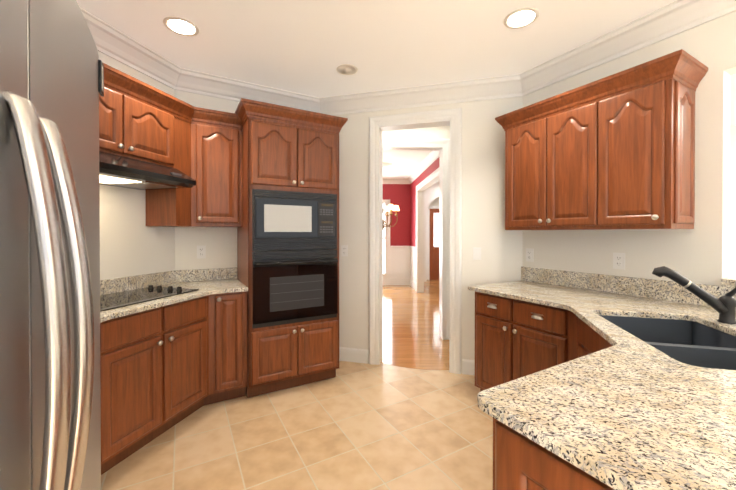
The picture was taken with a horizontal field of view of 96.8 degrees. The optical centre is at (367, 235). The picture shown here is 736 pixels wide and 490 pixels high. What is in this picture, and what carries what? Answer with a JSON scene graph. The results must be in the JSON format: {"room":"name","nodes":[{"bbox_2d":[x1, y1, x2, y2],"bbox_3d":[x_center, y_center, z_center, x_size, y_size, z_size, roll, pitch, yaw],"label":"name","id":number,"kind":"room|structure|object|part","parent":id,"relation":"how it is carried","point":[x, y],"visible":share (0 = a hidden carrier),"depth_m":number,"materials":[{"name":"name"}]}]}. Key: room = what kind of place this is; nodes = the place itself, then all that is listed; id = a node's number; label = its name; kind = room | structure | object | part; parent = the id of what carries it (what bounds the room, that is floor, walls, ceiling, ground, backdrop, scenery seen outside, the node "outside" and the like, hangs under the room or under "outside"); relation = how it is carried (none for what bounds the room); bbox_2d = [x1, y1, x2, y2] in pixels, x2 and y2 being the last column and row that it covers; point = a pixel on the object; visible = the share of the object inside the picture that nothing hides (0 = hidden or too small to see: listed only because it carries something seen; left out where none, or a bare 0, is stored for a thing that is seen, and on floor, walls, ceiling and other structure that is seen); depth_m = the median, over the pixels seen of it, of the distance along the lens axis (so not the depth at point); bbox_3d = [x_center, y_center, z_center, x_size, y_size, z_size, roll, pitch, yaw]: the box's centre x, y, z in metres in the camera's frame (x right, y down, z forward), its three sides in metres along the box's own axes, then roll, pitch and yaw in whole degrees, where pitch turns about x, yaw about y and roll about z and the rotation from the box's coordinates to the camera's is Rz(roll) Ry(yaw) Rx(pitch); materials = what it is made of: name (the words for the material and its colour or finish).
{"room":"kitchen","nodes":[
{"label":"kitchen","id":0,"kind":"room"},
{"bbox_2d":[98,51,174,279],"bbox_3d":[-1.911,-0.039,2.248,0.120,2.740,1.283,0,0,15],"label":"wall","id":1,"kind":"structure","parent":0,"point":[132,243],"depth_m":2.46,"materials":[{"name":"white paint"}]},
{"bbox_2d":[80,8,187,91],"bbox_3d":[-1.793,-1.335,2.207,0.125,0.148,1.283,0,0,15],"label":"crown molding","id":2,"kind":"structure","parent":1,"relation":"attached to","point":[109,41],"depth_m":2.43,"materials":[{"name":"white wood"}]},
{"bbox_2d":[174,90,238,269],"bbox_3d":[-1.130,-0.045,3.235,1.344,2.740,0.120,0,0,-30],"label":"wall","id":3,"kind":"structure","parent":0,"point":[220,243],"depth_m":2.97,"materials":[{"name":"white paint"}]},
{"bbox_2d":[100,267,236,294],"bbox_3d":[-1.489,0.366,1.862,0.898,0.104,2.523,0,0,15],"label":"backsplash","id":4,"kind":"structure","parent":3,"relation":"attached to","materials":[{"name":"stone"}]},
{"bbox_2d":[197,245,205,258],"bbox_3d":[-1.503,0.152,2.950,0.072,0.116,0.008,0,0,-30],"label":"outlet","id":5,"kind":"object","parent":3,"relation":"attached to","point":[201,251],"visible":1,"depth_m":2.95,"materials":[{"name":"white plastic"}]},
{"bbox_2d":[101,280,492,489],"bbox_3d":[1.876,1.365,4.683,13.000,0.102,18.000,0,0,15],"label":"floor","id":6,"kind":"structure","parent":0,"point":[360,426],"depth_m":2.19,"materials":[{"name":"tile"}]},
{"bbox_2d":[0,0,103,489],"bbox_3d":[-0.733,0.453,0.254,0.795,1.780,0.910,0,0,-30],"label":"fridge","id":7,"kind":"object","parent":6,"relation":"on","point":[51,77],"visible":1,"depth_m":0.44,"materials":[{"name":"silver metal"}]},
{"bbox_2d":[99,62,347,474],"bbox_3d":[-1.203,0.187,2.073,1.333,2.290,3.082,0,0,15],"label":"kitchen cabinets","id":8,"kind":"object","parent":6,"relation":"on","point":[178,346],"depth_m":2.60,"materials":[{"name":"brown wood"}]},
{"bbox_2d":[99,151,195,189],"bbox_3d":[-1.618,-0.421,2.107,0.514,0.150,0.775,0,0,15],"label":"range hood","id":9,"kind":"object","parent":8,"relation":"attached to","point":[117,170],"depth_m":2.11,"materials":[{"name":"black metal"}]},
{"bbox_2d":[100,285,198,311],"bbox_3d":[-1.591,0.399,2.163,0.455,0.034,0.740,0,0,15],"label":"cooktop","id":10,"kind":"object","parent":8,"relation":"in","point":[108,302],"depth_m":2.18,"materials":[{"name":"black glass"}]},
{"bbox_2d":[252,189,336,250],"bbox_3d":[-0.722,-0.122,2.990,0.875,0.493,0.875,0,0,15],"label":"microwave","id":11,"kind":"object","parent":8,"relation":"in","point":[282,219],"depth_m":2.74,"materials":[{"name":"black"}]},
{"bbox_2d":[468,281,735,489],"bbox_3d":[1.489,0.436,1.452,2.004,0.030,2.920,0,0,15],"label":"countertop","id":12,"kind":"structure","parent":6,"relation":"on","point":[575,400],"depth_m":0.86,"materials":[{"name":"beige stone"}]},
{"bbox_2d":[600,313,735,368],"bbox_3d":[1.367,0.557,1.389,0.532,0.235,0.872,0,0,15],"label":"sink","id":13,"kind":"object","parent":12,"relation":"in","point":[689,340],"depth_m":1.66,"materials":[{"name":"black metal"}]},
{"bbox_2d":[648,266,735,324],"bbox_3d":[1.616,0.288,1.605,0.349,0.263,0.094,0,0,15],"label":"faucet","id":14,"kind":"object","parent":12,"relation":"on","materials":[{"name":"black metal"}]},
{"bbox_3d":[2.816,0.273,0.639,2.199,0.034,2.199,0,0,15],"label":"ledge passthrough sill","id":15,"kind":"part","parent":12,"relation":"part of","materials":[{"name":"stone"}]},
{"bbox_2d":[383,184,409,277],"bbox_3d":[-1.480,-0.077,8.453,5.390,2.740,0.120,0,0,-2],"label":"wall","id":16,"kind":"structure","parent":0,"point":[397,194],"depth_m":8.46,"materials":[{"name":"red paint"}]},
{"bbox_2d":[383,204,384,272],"bbox_3d":[-0.023,0.083,8.569,1.110,1.920,0.005,0,0,-2],"label":"window","id":17,"kind":"structure","parent":16,"relation":"in","point":[384,242],"depth_m":8.58,"materials":[{"name":"white"}]},
{"bbox_2d":[76,0,735,181],"bbox_3d":[1.876,-1.474,4.665,13.000,0.100,18.000,0,0,15],"label":"ceiling","id":18,"kind":"structure","parent":0,"point":[306,47],"depth_m":2.33,"materials":[{"name":"white paint"}]},
{"bbox_2d":[163,16,198,36],"bbox_3d":[-1.260,-1.405,2.210,0.214,0.006,0.214,0,0,15],"label":"recessed light","id":19,"kind":"object","parent":18,"relation":"in","point":[181,26],"visible":1,"depth_m":2.20,"materials":[{"name":"white"}]},
{"bbox_2d":[336,64,357,74],"bbox_3d":[-0.178,-1.401,2.790,0.184,0.022,0.184,0,0,15],"label":"recessed light","id":20,"kind":"object","parent":18,"relation":"in","point":[346,69],"visible":1,"depth_m":2.77,"materials":[{"name":"white metal"}]},
{"bbox_2d":[383,162,391,166],"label":"recessed light","id":21,"kind":"object","parent":18,"relation":"hanging from","point":[385,164],"depth_m":6.53,"materials":[{"name":"white"}]},
{"bbox_2d":[383,204,399,228],"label":"chandelier","id":22,"kind":"object","parent":18,"relation":"hanging from","point":[389,208],"depth_m":6.62,"materials":[{"name":"white"}]},
{"bbox_3d":[0.278,-0.706,6.639,0.640,1.360,0.671,0,0,15],"label":"frame","id":23,"kind":"part","parent":22,"relation":"part of","materials":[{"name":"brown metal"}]},
{"bbox_2d":[503,7,539,28],"bbox_3d":[0.995,-1.405,2.125,0.214,0.006,0.214,0,0,15],"label":"recessed light","id":24,"kind":"object","parent":18,"relation":"in","point":[521,17],"visible":1,"depth_m":2.12,"materials":[{"name":"white"}]},
{"bbox_2d":[410,158,438,281],"bbox_3d":[1.216,-0.064,6.375,0.120,2.740,4.190,0,0,-2],"label":"wall","id":25,"kind":"structure","parent":0,"point":[431,168],"depth_m":7.83,"materials":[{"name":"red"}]},
{"bbox_2d":[383,138,449,339],"bbox_3d":[0.834,-0.058,5.324,1.291,2.740,2.911,0,0,15],"label":"trim","id":26,"kind":"structure","parent":25,"relation":"attached to","point":[439,149],"depth_m":3.84,"materials":[{"name":"white wood"}]},
{"bbox_2d":[333,96,522,372],"bbox_3d":[0.464,-0.045,3.309,2.000,2.740,0.120,0,0,15],"label":"wall","id":27,"kind":"structure","parent":0,"point":[483,195],"depth_m":3.12,"materials":[{"name":"white paint"}]},
{"bbox_2d":[341,245,347,255],"bbox_3d":[-0.248,0.165,3.439,0.072,0.116,0.008,0,0,15],"label":"outlet","id":28,"kind":"object","parent":27,"relation":"attached to","point":[344,250],"visible":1,"depth_m":3.44,"materials":[{"name":"white plastic"}]},
{"bbox_2d":[339,347,474,374],"bbox_3d":[0.459,1.255,3.232,2.035,0.140,0.047,0,0,15],"label":"baseboard","id":29,"kind":"structure","parent":27,"relation":"attached to","point":[361,356],"depth_m":3.39,"materials":[{"name":"white wood"}]},
{"bbox_2d":[369,108,461,373],"bbox_3d":[0.468,0.057,3.305,0.914,2.535,0.166,0,0,15],"label":"door frame","id":30,"kind":"structure","parent":27,"relation":"attached to","point":[379,125],"depth_m":3.27,"materials":[{"name":"white wood"}]},
{"bbox_2d":[473,247,480,259],"bbox_3d":[1.030,0.175,3.084,0.072,0.116,0.016,0,0,15],"label":"light switch","id":31,"kind":"object","parent":27,"relation":"attached to","point":[476,253],"visible":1,"depth_m":3.09,"materials":[{"name":"white plastic"}]},
{"bbox_2d":[424,182,438,281],"bbox_3d":[2.906,-0.081,9.080,3.405,2.740,0.120,0,0,-2],"label":"wall","id":32,"kind":"structure","parent":0,"point":[431,193],"depth_m":8.98,"materials":[{"name":"white paint"}]},
{"bbox_2d":[429,197,438,205],"bbox_3d":[2.939,-0.084,9.577,3.382,2.740,1.170,0,0,15],"label":"wall","id":33,"kind":"structure","parent":0,"point":[434,202],"depth_m":9.24,"materials":[{"name":"white paint"}]},
{"bbox_2d":[427,206,438,279],"bbox_3d":[2.238,0.217,9.453,1.100,2.140,0.051,0,0,-2],"label":"front door","id":34,"kind":"structure","parent":33,"relation":"in","point":[432,242],"depth_m":9.43,"materials":[{"name":"brown wood"}]},
{"bbox_2d":[383,126,735,276],"bbox_3d":[0.449,-0.051,4.192,9.000,2.740,0.130,0,0,-2],"label":"wall","id":35,"kind":"structure","parent":0,"point":[441,132],"depth_m":4.25,"materials":[{"name":"white paint"}]},
{"bbox_2d":[523,11,735,285],"bbox_3d":[2.504,-0.032,1.191,0.120,2.740,4.200,0,0,-30],"label":"wall","id":36,"kind":"structure","parent":0,"point":[698,253],"depth_m":1.99,"materials":[{"name":"white paint"}]},
{"bbox_2d":[526,248,533,261],"bbox_3d":[1.444,0.179,2.923,0.008,0.116,0.072,0,0,-30],"label":"outlet","id":37,"kind":"object","parent":36,"relation":"attached to","point":[529,255],"visible":1,"depth_m":2.92,"materials":[{"name":"white plastic"}]},
{"bbox_2d":[504,65,707,229],"bbox_3d":[1.567,-0.470,2.367,0.998,0.860,0.998,0,0,15],"label":"upper cabinet","id":38,"kind":"object","parent":36,"relation":"attached to","point":[607,153],"depth_m":2.08,"materials":[{"name":"brown wood"}]},
{"bbox_2d":[613,253,624,269],"bbox_3d":[1.785,0.184,2.325,0.008,0.116,0.072,0,0,-30],"label":"outlet","id":39,"kind":"object","parent":36,"relation":"attached to","point":[618,260],"visible":1,"depth_m":2.32,"materials":[{"name":"white plastic"}]},
{"bbox_2d":[516,0,735,91],"bbox_3d":[2.397,-1.328,1.052,3.022,0.148,2.921,0,0,15],"label":"crown molding","id":40,"kind":"structure","parent":36,"relation":"attached to","point":[676,17],"depth_m":2.23,"materials":[{"name":"white wood"}]},
{"bbox_2d":[521,267,735,306],"bbox_3d":[1.922,0.349,2.071,1.498,0.134,1.498,0,0,15],"label":"backsplash","id":41,"kind":"structure","parent":36,"relation":"attached to","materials":[{"name":"stone"}]},
{"bbox_2d":[607,53,671,76],"bbox_3d":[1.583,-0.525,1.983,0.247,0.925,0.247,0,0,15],"label":"crown molding","id":42,"kind":"structure","parent":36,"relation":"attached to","point":[653,66],"depth_m":1.85,"materials":[{"name":"brown wood"}]},
{"bbox_2d":[672,53,703,68],"bbox_3d":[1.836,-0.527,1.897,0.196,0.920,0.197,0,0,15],"label":"crown molding","id":43,"kind":"structure","parent":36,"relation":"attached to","point":[679,60],"depth_m":1.79,"materials":[{"name":"brown wood"}]}
]}

